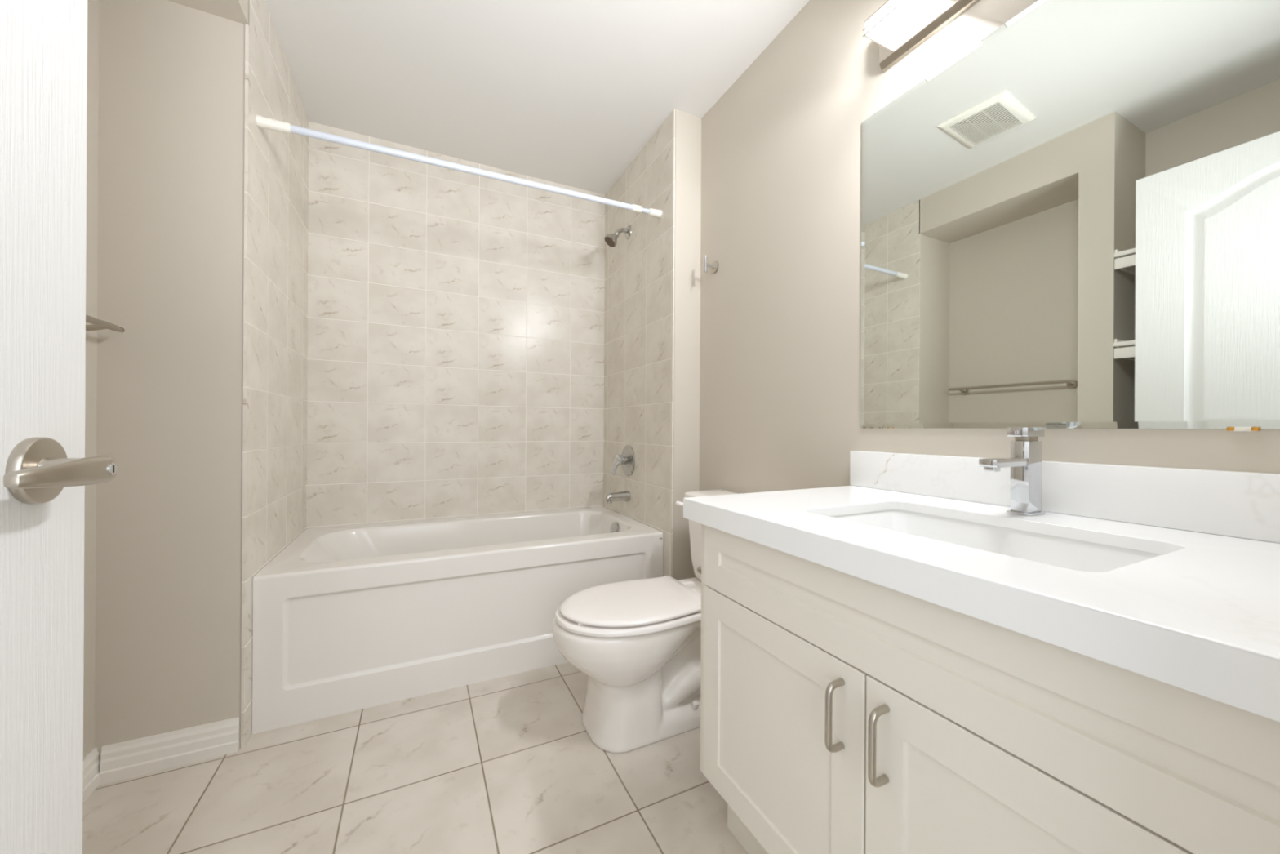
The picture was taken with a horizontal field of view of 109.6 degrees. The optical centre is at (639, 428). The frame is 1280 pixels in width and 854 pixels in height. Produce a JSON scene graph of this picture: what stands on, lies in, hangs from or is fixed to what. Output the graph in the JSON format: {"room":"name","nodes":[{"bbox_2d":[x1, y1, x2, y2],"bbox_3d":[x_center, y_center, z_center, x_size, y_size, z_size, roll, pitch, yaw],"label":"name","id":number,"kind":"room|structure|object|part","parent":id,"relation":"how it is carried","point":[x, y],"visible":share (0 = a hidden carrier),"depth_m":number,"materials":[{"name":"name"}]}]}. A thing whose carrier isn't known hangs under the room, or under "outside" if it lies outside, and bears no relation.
{"room":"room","nodes":[
{"label":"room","id":0,"kind":"room"},
{"bbox_2d":[83,0,248,759],"bbox_3d":[-1.444,-0.239,1.266,0.517,2.461,1.741,0,0,-26],"label":"wall","id":1,"kind":"structure","parent":0,"point":[171,128],"depth_m":1.32,"materials":[{"name":"beige paint"}]},
{"bbox_2d":[82,746,100,802],"bbox_3d":[-1.347,0.943,0.917,0.016,0.098,0.772,0,0,-26],"label":"baseboard","id":2,"kind":"structure","parent":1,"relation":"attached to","point":[91,762],"depth_m":1.23,"materials":[{"name":"white paint"}]},
{"bbox_2d":[85,315,124,332],"bbox_3d":[-1.328,-0.260,0.955,0.071,0.048,0.648,0,0,-26],"label":"towel bar","id":3,"kind":"object","parent":1,"relation":"attached to","point":[97,324],"visible":0.26,"depth_m":1.18,"materials":[{"name":"silver metal"}]},
{"bbox_3d":[-1.442,-0.265,1.186,0.062,0.028,0.020,0,0,-26],"label":"post","id":4,"kind":"part","parent":3,"relation":"part of","materials":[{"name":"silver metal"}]},
{"bbox_2d":[98,716,239,784],"bbox_3d":[-1.372,0.943,1.327,0.299,0.098,0.016,0,0,-26],"label":"baseboard","id":5,"kind":"structure","parent":1,"relation":"attached to","point":[151,753],"depth_m":1.32,"materials":[{"name":"white paint"}]},
{"bbox_2d":[240,0,308,748],"bbox_3d":[-1.411,-0.239,1.780,0.008,2.461,0.847,0,0,-26],"label":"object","id":6,"kind":"structure","parent":1,"relation":"attached to","point":[276,163],"depth_m":1.63,"materials":[{"name":"tile"}]},
{"bbox_2d":[82,662,747,853],"bbox_3d":[-0.460,1.027,1.270,2.500,0.060,2.920,0,0,-26],"label":"floor","id":7,"kind":"structure","parent":0,"point":[509,764],"depth_m":1.24,"materials":[{"name":"tile"}]},
{"bbox_2d":[252,506,663,733],"bbox_3d":[-0.745,0.741,2.146,1.520,0.509,0.778,0,0,-26],"label":"bathtub","id":8,"kind":"object","parent":7,"relation":"on","point":[346,619],"visible":0.83,"depth_m":1.73,"materials":[{"name":"white ceramic"}]},
{"bbox_3d":[-0.140,0.547,2.421,0.026,0.084,0.084,0,0,-26],"label":"overflow plate","id":9,"kind":"part","parent":8,"relation":"part of","materials":[{"name":"silver metal"}]},
{"bbox_2d":[552,488,741,752],"bbox_3d":[0.083,0.629,1.601,0.789,0.742,0.416,0,0,-26],"label":"toilet","id":10,"kind":"object","parent":7,"relation":"on","point":[637,642],"visible":0.7,"depth_m":1.43,"materials":[{"name":"white ceramic"}]},
{"bbox_3d":[0.073,0.804,1.597,0.770,0.392,0.362,0,0,-26],"label":"bowl","id":11,"kind":"part","parent":10,"relation":"part of","materials":[{"name":"white ceramic"}]},
{"bbox_3d":[-0.037,0.614,1.542,0.505,0.020,0.379,0,0,-26],"label":"seat","id":12,"kind":"part","parent":10,"relation":"part of","materials":[{"name":"white plastic"}]},
{"bbox_3d":[-0.031,0.588,1.545,0.487,0.019,0.360,0,0,-26],"label":"lid","id":13,"kind":"part","parent":10,"relation":"part of","materials":[{"name":"white plastic"}]},
{"bbox_3d":[0.171,0.310,1.834,0.053,0.028,0.027,0,0,-4],"label":"flush lever","id":14,"kind":"part","parent":10,"relation":"part of","materials":[{"name":"white plastic"}]},
{"bbox_3d":[0.348,0.455,1.730,0.183,0.306,0.400,0,0,-26],"label":"tank","id":15,"kind":"part","parent":10,"relation":"part of","materials":[{"name":"white ceramic"}]},
{"bbox_3d":[0.347,0.281,1.729,0.205,0.042,0.416,0,0,-26],"label":"tank lid","id":16,"kind":"part","parent":10,"relation":"part of","materials":[{"name":"white ceramic"}]},
{"bbox_2d":[700,523,1279,853],"bbox_3d":[0.579,0.612,0.800,0.622,0.783,0.916,0,0,-26],"label":"vanity cabinet","id":17,"kind":"object","parent":7,"relation":"on","point":[842,713],"visible":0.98,"depth_m":0.59,"materials":[{"name":"white paint"}]},
{"bbox_2d":[697,565,701,573],"bbox_3d":[0.171,0.369,1.148,0.019,0.019,0.071,0,0,-26],"label":"paper holder","id":18,"kind":"object","parent":17,"relation":"attached to","point":[699,568],"visible":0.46,"depth_m":1.17,"materials":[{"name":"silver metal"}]},
{"bbox_3d":[0.249,0.588,0.869,0.018,0.440,0.424,0,0,-26],"label":"door","id":19,"kind":"part","parent":17,"relation":"part of","materials":[{"name":"white paint"}]},
{"bbox_3d":[0.302,0.448,0.701,0.034,0.110,0.010,0,0,-26],"label":"handle","id":20,"kind":"part","parent":17,"relation":"part of","materials":[{"name":"silver metal"}]},
{"bbox_3d":[0.334,0.448,0.634,0.034,0.110,0.010,0,0,-26],"label":"handle","id":21,"kind":"part","parent":17,"relation":"part of","materials":[{"name":"silver metal"}]},
{"bbox_2d":[683,450,1279,721],"bbox_3d":[0.584,0.143,0.812,0.610,0.152,0.943,0,0,-26],"label":"countertop","id":22,"kind":"structure","parent":17,"relation":"on","point":[1202,615],"depth_m":0.65,"materials":[{"name":"white stone"}]},
{"bbox_2d":[829,509,1162,572],"bbox_3d":[0.571,0.254,0.801,0.349,0.124,0.495,0,0,-26],"label":"sink","id":23,"kind":"object","parent":22,"relation":"in","point":[1062,552],"visible":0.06,"depth_m":0.86,"materials":[{"name":"white ceramic"}]},
{"bbox_2d":[978,426,1045,515],"bbox_3d":[0.735,0.085,0.891,0.172,0.174,0.040,0,0,-26],"label":"faucet","id":24,"kind":"object","parent":22,"relation":"on","point":[1025,460],"visible":1,"depth_m":0.90,"materials":[{"name":"silver metal"}]},
{"bbox_3d":[0.711,0.067,0.879,0.118,0.016,0.030,0,0,-26],"label":"spout","id":25,"kind":"part","parent":24,"relation":"part of","materials":[{"name":"silver metal"}]},
{"bbox_3d":[0.782,0.008,0.915,0.066,0.019,0.036,0,0,-26],"label":"handle","id":26,"kind":"part","parent":24,"relation":"part of","materials":[{"name":"silver metal"}]},
{"bbox_3d":[0.783,0.170,0.915,0.060,0.005,0.040,0,0,-26],"label":"plate","id":27,"kind":"part","parent":24,"relation":"part of","materials":[{"name":"silver metal"}]},
{"bbox_3d":[0.437,0.589,0.485,0.018,0.440,0.425,0,0,-26],"label":"door","id":28,"kind":"part","parent":17,"relation":"part of","materials":[{"name":"white paint"}]},
{"bbox_2d":[306,121,604,528],"bbox_3d":[-0.915,-0.236,2.561,1.770,2.461,0.120,0,0,-26],"label":"wall","id":29,"kind":"structure","parent":0,"point":[455,318],"depth_m":2.44,"materials":[{"name":"tile"}]},
{"bbox_2d":[265,0,809,195],"bbox_3d":[-0.445,-1.494,1.270,2.500,0.060,2.920,0,0,-26],"label":"ceiling","id":30,"kind":"structure","parent":0,"point":[566,92],"depth_m":1.84,"materials":[{"name":"paint"}]},
{"bbox_2d":[604,224,631,247],"bbox_3d":[-0.126,-1.060,2.478,0.142,0.137,0.080,0,0,-26],"label":"showerhead","id":31,"kind":"object","parent":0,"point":[611,240],"visible":1,"depth_m":2.47,"materials":[{"name":"silver metal"}]},
{"bbox_3d":[-0.097,-1.085,2.492,0.078,0.042,0.023,0,0,-26],"label":"arm","id":32,"kind":"part","parent":31,"relation":"part of","materials":[{"name":"silver metal"}]},
{"bbox_2d":[605,489,631,503],"bbox_3d":[-0.121,0.370,2.460,0.131,0.070,0.051,0,0,-26],"label":"tub spout","id":33,"kind":"object","parent":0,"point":[625,495],"visible":1,"depth_m":2.44,"materials":[{"name":"silver metal"}]},
{"bbox_2d":[612,444,635,475],"bbox_3d":[-0.107,0.177,2.473,0.097,0.172,0.172,0,0,-26],"label":"shower valve","id":34,"kind":"object","parent":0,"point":[627,459],"visible":1,"depth_m":2.45,"materials":[{"name":"silver metal"}]},
{"bbox_3d":[-0.124,0.200,2.465,0.061,0.117,0.064,0,0,-26],"label":"handle","id":35,"kind":"part","parent":34,"relation":"part of","materials":[{"name":"silver metal"}]},
{"bbox_3d":[-0.090,0.177,2.481,0.036,0.044,0.044,0,0,-26],"label":"valve stem","id":36,"kind":"part","parent":34,"relation":"part of","materials":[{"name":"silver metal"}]},
{"bbox_2d":[672,109,701,580],"bbox_3d":[0.032,-0.230,2.481,0.139,2.461,0.856,0,0,-26],"label":"wall","id":37,"kind":"structure","parent":0,"point":[687,126],"depth_m":2.09,"materials":[{"name":"beige paint"}]},
{"bbox_2d":[256,114,662,217],"bbox_3d":[-0.579,-1.021,1.830,1.524,0.067,0.036,0,0,-27],"label":"curtain rod","id":38,"kind":"object","parent":37,"relation":"attached to","point":[261,122],"visible":1,"depth_m":1.72,"materials":[{"name":"white metal"}]},
{"bbox_2d":[603,109,675,577],"bbox_3d":[-0.035,-0.231,2.450,0.008,2.461,0.852,0,0,-26],"label":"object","id":39,"kind":"structure","parent":37,"relation":"attached to","point":[639,308],"depth_m":2.33,"materials":[{"name":"tile"}]},
{"bbox_2d":[699,0,1279,493],"bbox_3d":[0.533,-0.227,1.752,0.120,2.461,2.920,0,0,-26],"label":"wall","id":40,"kind":"structure","parent":0,"point":[781,148],"depth_m":1.54,"materials":[{"name":"beige paint"}]},
{"bbox_2d":[703,255,719,273],"bbox_3d":[0.310,-0.724,2.006,0.062,0.072,0.052,0,0,-26],"label":"robe hook","id":41,"kind":"object","parent":40,"relation":"attached to","point":[714,266],"visible":1,"depth_m":2.00,"materials":[{"name":"silver metal"}]},
{"bbox_3d":[0.312,-0.722,2.008,0.045,0.018,0.014,0,0,-26],"label":"arm","id":42,"kind":"part","parent":41,"relation":"part of","materials":[{"name":"silver metal"}]},
{"bbox_2d":[862,0,978,72],"bbox_3d":[0.769,-1.079,0.985,0.138,0.130,0.606,0,0,-26],"label":"vanity light","id":43,"kind":"object","parent":40,"relation":"attached to","point":[900,27],"visible":1,"depth_m":1.16,"materials":[{"name":"white glass"}]},
{"bbox_3d":[0.671,-1.045,1.159,0.116,0.019,0.135,0,0,-26],"label":"wire frame","id":44,"kind":"part","parent":43,"relation":"part of","materials":[{"name":"silver metal"}]},
{"bbox_3d":[0.672,-1.054,1.159,0.114,0.033,0.127,0,0,-26],"label":"lamp shade","id":45,"kind":"part","parent":43,"relation":"part of","materials":[{"name":"white glass"}]},
{"bbox_2d":[849,450,1279,542],"bbox_3d":[0.849,0.121,0.942,0.020,0.104,0.943,0,0,-26],"label":"backsplash","id":46,"kind":"structure","parent":40,"relation":"attached to","point":[1235,504],"depth_m":0.84,"materials":[{"name":"white stone"}]},
{"bbox_2d":[860,0,1279,431],"bbox_3d":[0.857,-0.454,0.945,0.008,0.918,0.896,0,0,-26],"label":"wall mirror","id":47,"kind":"object","parent":40,"relation":"attached to","point":[1073,220],"visible":1,"depth_m":0.90,"materials":[{"name":"white mirror"}]},
{"bbox_3d":[0.112,-0.230,-0.013,2.187,2.461,0.120,0,0,-26],"label":"wall","id":48,"kind":"structure","parent":0,"visible":0},
{"bbox_2d":[0,0,117,853],"bbox_3d":[-0.503,-0.042,0.219,0.099,2.054,0.765,0,0,-26],"label":"door","id":49,"kind":"structure","parent":48,"relation":"in","point":[45,470],"depth_m":0.49,"materials":[{"name":"white paint"}]},
{"bbox_3d":[-0.643,0.045,0.483,0.010,0.071,0.071,0,0,-26],"label":"handle","id":50,"kind":"part","parent":49,"relation":"part of","materials":[{"name":"silver metal"}]},
{"bbox_3d":[-0.578,0.045,0.458,0.018,0.030,0.129,0,0,-22],"label":"lever","id":51,"kind":"part","parent":49,"relation":"part of","materials":[{"name":"silver metal"}]}
]}

